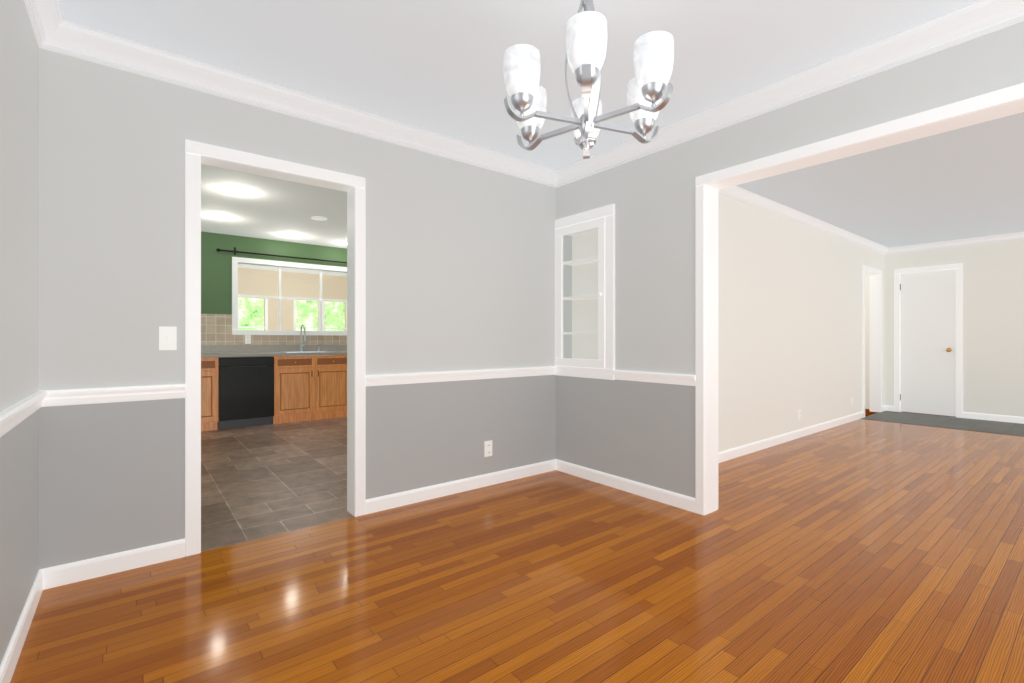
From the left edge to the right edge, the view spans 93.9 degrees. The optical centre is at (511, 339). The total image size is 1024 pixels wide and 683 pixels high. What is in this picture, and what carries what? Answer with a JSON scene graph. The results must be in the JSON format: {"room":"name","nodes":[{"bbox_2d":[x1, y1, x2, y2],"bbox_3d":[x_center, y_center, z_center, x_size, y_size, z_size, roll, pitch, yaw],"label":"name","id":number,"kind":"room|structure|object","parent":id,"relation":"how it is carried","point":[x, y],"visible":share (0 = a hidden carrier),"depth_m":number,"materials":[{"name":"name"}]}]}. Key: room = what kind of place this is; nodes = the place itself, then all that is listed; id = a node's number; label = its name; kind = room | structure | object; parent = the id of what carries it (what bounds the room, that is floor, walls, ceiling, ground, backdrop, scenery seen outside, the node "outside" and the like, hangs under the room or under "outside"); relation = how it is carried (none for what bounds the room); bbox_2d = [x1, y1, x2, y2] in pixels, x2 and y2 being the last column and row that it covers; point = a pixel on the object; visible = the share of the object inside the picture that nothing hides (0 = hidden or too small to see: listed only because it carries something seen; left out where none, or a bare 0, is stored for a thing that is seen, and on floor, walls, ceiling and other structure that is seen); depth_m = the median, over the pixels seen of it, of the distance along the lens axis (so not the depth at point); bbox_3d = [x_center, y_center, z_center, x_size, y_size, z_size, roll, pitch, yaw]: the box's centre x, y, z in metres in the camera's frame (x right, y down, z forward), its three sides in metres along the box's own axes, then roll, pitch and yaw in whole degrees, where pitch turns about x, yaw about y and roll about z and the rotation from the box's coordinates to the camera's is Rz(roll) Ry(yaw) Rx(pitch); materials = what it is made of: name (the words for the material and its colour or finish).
{"room":"dining room","nodes":[
{"label":"dining room","id":0,"kind":"room"},
{"bbox_2d":[0,0,38,663],"bbox_3d":[-0.922,-0.145,0.561,0.120,2.440,3.720,0,0,-38],"label":"wall","id":1,"kind":"structure","parent":0,"point":[19,295],"depth_m":1.69,"materials":[{"name":"paint"}]},
{"bbox_2d":[0,568,47,682],"bbox_3d":[-0.907,1.032,0.650,0.014,0.087,3.600,0,0,-38],"label":"baseboard","id":2,"kind":"structure","parent":1,"relation":"attached to","point":[8,664],"depth_m":1.68,"materials":[{"name":"white wood"}]},
{"bbox_2d":[0,390,51,436],"bbox_3d":[-0.901,0.255,0.654,0.028,0.070,3.600,0,0,-38],"label":"trim","id":3,"kind":"structure","parent":1,"relation":"attached to","point":[14,415],"depth_m":1.65,"materials":[{"name":"white wood"}]},
{"bbox_2d":[24,0,67,52],"bbox_3d":[-0.880,-1.309,0.671,0.082,0.112,3.600,0,0,-38],"label":"crown molding","id":4,"kind":"structure","parent":1,"relation":"attached to","point":[53,30],"depth_m":1.98,"materials":[{"name":"white wood"}]},
{"bbox_2d":[201,231,346,314],"bbox_3d":[-3.139,-0.145,6.744,3.740,2.440,0.120,0,0,-38],"label":"wall","id":5,"kind":"structure","parent":0,"point":[216,282],"depth_m":6.24,"materials":[{"name":"green paint"}]},
{"bbox_2d":[201,314,346,344],"bbox_3d":[-3.099,-0.075,6.694,3.500,0.500,0.008,0,0,-38],"label":"backsplash","id":6,"kind":"structure","parent":5,"relation":"attached to","point":[216,329],"depth_m":6.27,"materials":[{"name":"beige tile"}]},
{"bbox_2d":[245,335,250,343],"bbox_3d":[-3.508,0.000,6.357,0.070,0.115,0.009,0,0,-38],"label":"outlet","id":7,"kind":"object","parent":6,"relation":"attached to","point":[247,339],"visible":1,"depth_m":6.36,"materials":[{"name":"white plastic"}]},
{"bbox_2d":[216,247,346,262],"bbox_3d":[-2.954,-1.160,6.752,2.100,0.100,0.095,0,0,-38],"label":"curtain rod","id":8,"kind":"object","parent":5,"relation":"attached to","point":[219,250],"visible":0.69,"depth_m":6.49,"materials":[{"name":"brown metal"}]},
{"bbox_2d":[232,257,346,334],"bbox_3d":[-2.993,-0.570,6.842,1.780,1.020,0.167,0,0,-38],"label":"window","id":9,"kind":"structure","parent":5,"relation":"in","point":[256,262],"depth_m":6.64,"materials":[{"name":"white wood"}]},
{"bbox_2d":[201,417,353,551],"bbox_3d":[-1.801,1.105,5.061,3.740,0.060,4.420,0,0,-38],"label":"floor","id":10,"kind":"structure","parent":0,"point":[259,481],"depth_m":3.67,"materials":[{"name":"tile"}]},
{"bbox_2d":[201,357,217,431],"bbox_3d":[-3.827,0.644,5.704,0.488,0.862,0.628,0,0,-38],"label":"base cabinet","id":11,"kind":"object","parent":10,"relation":"on","point":[209,366],"depth_m":5.56,"materials":[{"name":"brown wood"}]},
{"bbox_2d":[272,356,280,423],"bbox_3d":[-3.400,0.644,6.044,0.728,0.862,0.628,0,0,-38],"label":"base cabinet","id":12,"kind":"object","parent":10,"relation":"on","point":[277,359],"depth_m":6.01,"materials":[{"name":"brown wood"}]},
{"bbox_2d":[217,356,273,428],"bbox_3d":[-3.397,0.640,6.040,0.592,0.846,0.638,0,0,-38],"label":"dishwasher","id":13,"kind":"object","parent":12,"relation":"in","point":[245,391],"visible":0.98,"depth_m":5.79,"materials":[{"name":"black metal"}]},
{"bbox_2d":[281,355,346,422],"bbox_3d":[-2.762,0.644,6.550,1.024,0.862,0.628,0,0,-38],"label":"base cabinet","id":14,"kind":"object","parent":10,"relation":"on","point":[308,388],"depth_m":6.29,"materials":[{"name":"brown wood"}]},
{"bbox_2d":[201,324,346,357],"bbox_3d":[-2.834,0.073,6.489,3.140,0.572,0.641,0,0,-38],"label":"countertop","id":15,"kind":"structure","parent":14,"relation":"on","point":[207,351],"depth_m":6.35,"materials":[{"name":"stone"}]},
{"bbox_2d":[298,324,320,351],"bbox_3d":[-2.816,-0.020,6.716,0.290,0.386,0.236,0,0,-38],"label":"faucet","id":16,"kind":"object","parent":15,"relation":"on","point":[301,348],"depth_m":6.75,"materials":[{"name":"silver metal"}]},
{"bbox_2d":[238,268,346,330],"bbox_3d":[-4.855,-0.145,9.467,6.640,2.440,0.120,0,0,-38],"label":"wall","id":17,"kind":"structure","parent":0,"point":[274,283],"depth_m":9.63,"materials":[{"name":"beige paint"}]},
{"bbox_2d":[238,297,267,329],"bbox_3d":[-5.050,-0.240,9.287,0.540,1.220,0.120,0,0,-38],"label":"sunroom window","id":18,"kind":"structure","parent":17,"relation":"in","point":[266,311],"depth_m":9.38,"materials":[{"name":"white wood"}]},
{"bbox_2d":[294,300,318,330],"bbox_3d":[-4.247,-0.240,9.925,0.550,1.220,0.120,0,0,-38],"label":"sunroom window","id":19,"kind":"structure","parent":17,"relation":"in","point":[295,318],"depth_m":9.83,"materials":[{"name":"white wood"}]},
{"bbox_2d":[322,301,346,330],"bbox_3d":[-3.801,-0.240,10.279,0.550,1.220,0.120,0,0,-38],"label":"sunroom window","id":20,"kind":"structure","parent":17,"relation":"in","point":[323,317],"depth_m":10.08,"materials":[{"name":"white wood"}]},
{"bbox_2d":[39,48,555,568],"bbox_3d":[-0.863,-0.145,3.060,3.320,2.440,0.120,0,0,-38],"label":"wall","id":21,"kind":"structure","parent":0,"point":[459,266],"depth_m":2.37,"materials":[{"name":"paint"}]},
{"bbox_2d":[48,538,184,588],"bbox_3d":[-1.813,1.032,2.220,0.489,0.087,0.014,0,0,-38],"label":"baseboard","id":22,"kind":"structure","parent":21,"relation":"attached to","point":[67,573],"depth_m":2.20,"materials":[{"name":"white wood"}]},
{"bbox_2d":[52,384,184,405],"bbox_3d":[-1.809,0.255,2.214,0.489,0.070,0.028,0,0,-38],"label":"trim","id":23,"kind":"structure","parent":21,"relation":"attached to","point":[64,397],"depth_m":2.20,"materials":[{"name":"white wood"}]},
{"bbox_2d":[159,327,176,349],"bbox_3d":[-1.675,-0.005,2.328,0.070,0.115,0.016,0,0,-38],"label":"light switch","id":24,"kind":"object","parent":21,"relation":"attached to","point":[167,338],"visible":1,"depth_m":2.33,"materials":[{"name":"white plastic"}]},
{"bbox_2d":[185,139,365,555],"bbox_3d":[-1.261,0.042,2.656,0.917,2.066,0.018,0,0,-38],"label":"door frame","id":25,"kind":"structure","parent":21,"relation":"attached to","point":[195,151],"depth_m":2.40,"materials":[{"name":"white wood"}]},
{"bbox_2d":[60,21,555,187],"bbox_3d":[-0.808,-1.309,2.974,2.880,0.112,0.082,0,0,-38],"label":"crown molding","id":26,"kind":"structure","parent":21,"relation":"attached to","point":[84,43],"depth_m":2.59,"materials":[{"name":"white wood"}]},
{"bbox_2d":[366,459,555,513],"bbox_3d":[-0.267,1.032,3.448,1.624,0.087,0.014,0,0,-38],"label":"baseboard","id":27,"kind":"structure","parent":21,"relation":"attached to","point":[381,503],"depth_m":3.33,"materials":[{"name":"white wood"}]},
{"bbox_2d":[366,366,556,386],"bbox_3d":[-0.263,0.255,3.442,1.624,0.070,0.028,0,0,-38],"label":"trim","id":28,"kind":"structure","parent":21,"relation":"attached to","point":[443,376],"depth_m":3.33,"materials":[{"name":"white wood"}]},
{"bbox_2d":[484,440,491,456],"bbox_3d":[-0.173,0.805,3.525,0.070,0.115,0.009,0,0,-38],"label":"outlet","id":29,"kind":"object","parent":21,"relation":"attached to","point":[487,448],"visible":1,"depth_m":3.52,"materials":[{"name":"white plastic"}]},
{"bbox_2d":[10,409,1023,682],"bbox_3d":[3.318,1.105,2.716,9.440,0.060,5.620,0,0,-38],"label":"floor","id":30,"kind":"structure","parent":0,"point":[866,551],"depth_m":2.06,"materials":[{"name":"brown wood"}]},
{"bbox_2d":[59,0,1023,276],"bbox_3d":[0.635,-1.405,5.450,10.240,0.080,13.240,0,0,-38],"label":"ceiling","id":31,"kind":"structure","parent":0,"point":[435,66],"depth_m":2.46,"materials":[{"name":"white paint"}]},
{"bbox_2d":[209,215,226,218],"bbox_3d":[-3.267,-1.361,5.314,0.174,0.008,0.174,0,0,-38],"label":"recessed light","id":32,"kind":"object","parent":31,"relation":"in","point":[218,216],"visible":1,"depth_m":5.30,"materials":[{"name":"white glass"}]},
{"bbox_2d":[226,188,247,194],"bbox_3d":[-2.525,-1.361,4.396,0.174,0.008,0.174,0,0,-38],"label":"recessed light","id":33,"kind":"object","parent":31,"relation":"in","point":[237,191],"visible":0.98,"depth_m":4.40,"materials":[{"name":"white glass"}]},
{"bbox_2d":[285,234,298,237],"bbox_3d":[-2.892,-1.361,6.289,0.174,0.008,0.174,0,0,-38],"label":"recessed light","id":34,"kind":"object","parent":31,"relation":"in","point":[291,235],"visible":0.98,"depth_m":6.27,"materials":[{"name":"white glass"}]},
{"bbox_2d":[311,216,326,220],"bbox_3d":[-2.170,-1.361,5.380,0.174,0.008,0.174,0,0,-38],"label":"recessed light","id":35,"kind":"object","parent":31,"relation":"in","point":[319,218],"visible":1,"depth_m":5.39,"materials":[{"name":"white plastic"}]},
{"bbox_2d":[503,0,673,158],"bbox_3d":[0.255,-1.006,1.636,0.575,0.718,0.585,0,0,-38],"label":"chandelier","id":36,"kind":"object","parent":31,"relation":"hanging from","point":[586,41],"visible":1,"depth_m":1.51,"materials":[{"name":"white glass"}]},
{"bbox_2d":[572,230,597,359],"bbox_3d":[0.631,-0.145,3.864,0.020,2.440,0.720,0,0,-38],"label":"wall","id":37,"kind":"structure","parent":0,"point":[589,350],"depth_m":3.89,"materials":[{"name":"white paint"}]},
{"bbox_2d":[556,21,1023,497],"bbox_3d":[1.576,-0.145,2.545,0.140,2.440,3.720,0,0,-38],"label":"wall","id":38,"kind":"structure","parent":0,"point":[641,432],"depth_m":3.12,"materials":[{"name":"paint"}]},
{"bbox_2d":[555,204,614,379],"bbox_3d":[0.636,-0.345,3.777,0.303,1.280,0.618,0,0,-38],"label":"built-in cabinet","id":39,"kind":"object","parent":38,"relation":"in","point":[601,220],"visible":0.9,"depth_m":3.61,"materials":[{"name":"white paint"}]},
{"bbox_2d":[556,459,694,512],"bbox_3d":[0.760,1.032,3.449,0.014,0.087,1.230,0,0,-38],"label":"baseboard","id":40,"kind":"structure","parent":38,"relation":"attached to","point":[671,498],"depth_m":3.35,"materials":[{"name":"white wood"}]},
{"bbox_2d":[613,370,694,385],"bbox_3d":[0.938,0.255,3.213,0.028,0.070,0.640,0,0,-38],"label":"trim","id":41,"kind":"structure","parent":38,"relation":"attached to","point":[653,377],"depth_m":3.18,"materials":[{"name":"white wood"}]},
{"bbox_2d":[556,0,1023,187],"bbox_3d":[1.452,-1.309,2.523,0.082,0.112,3.600,0,0,-38],"label":"crown molding","id":42,"kind":"structure","parent":38,"relation":"attached to","point":[978,18],"depth_m":2.38,"materials":[{"name":"white wood"}]},
{"bbox_2d":[695,83,1023,514],"bbox_3d":[1.880,0.035,2.163,0.176,2.080,2.177,0,0,-38],"label":"door frame","id":43,"kind":"structure","parent":38,"relation":"attached to","point":[978,103],"depth_m":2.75,"materials":[{"name":"white wood"}]},
{"bbox_2d":[718,194,884,451],"bbox_3d":[3.280,-0.145,5.432,6.120,2.440,0.120,0,0,-38],"label":"wall","id":44,"kind":"structure","parent":0,"point":[789,319],"depth_m":5.01,"materials":[{"name":"white paint"}]},
{"bbox_2d":[798,410,800,420],"bbox_3d":[3.164,0.830,5.256,0.070,0.115,0.009,0,0,-38],"label":"outlet","id":45,"kind":"object","parent":44,"relation":"attached to","point":[799,414],"visible":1,"depth_m":5.25,"materials":[{"name":"white plastic"}]},
{"bbox_2d":[718,186,889,462],"bbox_3d":[3.292,-0.145,5.320,6.000,2.440,0.070,0,0,-38],"label":"trim","id":46,"kind":"structure","parent":44,"relation":"attached to","point":[740,194],"depth_m":5.40,"materials":[{"name":"white wood"}]},
{"bbox_2d":[865,269,949,411],"bbox_3d":[5.497,0.044,6.676,1.103,2.062,0.930,0,0,-38],"label":"doors","id":47,"kind":"structure","parent":44,"relation":"in","point":[874,342],"depth_m":7.09,"materials":[{"name":"white wood"}]},
{"bbox_2d":[861,411,1023,435],"bbox_3d":[6.003,1.073,5.806,1.150,0.004,2.680,0,0,-38],"label":"floor","id":48,"kind":"structure","parent":0,"point":[999,427],"depth_m":6.17,"materials":[{"name":"stone"}]},
{"bbox_2d":[865,239,1023,416],"bbox_3d":[6.696,-0.145,5.955,0.120,2.440,6.490,0,0,-38],"label":"wall","id":49,"kind":"structure","parent":0,"point":[992,328],"depth_m":6.37,"materials":[{"name":"white paint"}]},
{"bbox_2d":[900,269,955,415],"bbox_3d":[5.918,0.045,6.830,0.104,2.035,0.616,0,0,-38],"label":"closet door","id":50,"kind":"structure","parent":49,"relation":"in","point":[927,342],"depth_m":6.83,"materials":[{"name":"white paint"}]},
{"bbox_2d":[890,231,1023,423],"bbox_3d":[7.102,-0.145,5.294,0.066,2.440,4.710,0,0,-38],"label":"trim","id":51,"kind":"structure","parent":49,"relation":"attached to","point":[1017,235],"depth_m":6.57,"materials":[{"name":"white wood"}]},
{"label":"outside","id":52,"kind":"structure","parent":0,"visible":0},
{"bbox_2d":[239,298,344,330],"bbox_3d":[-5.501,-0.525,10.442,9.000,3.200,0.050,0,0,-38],"label":"foliage","id":53,"kind":"object","parent":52,"point":[300,307],"depth_m":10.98,"materials":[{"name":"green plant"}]}
]}

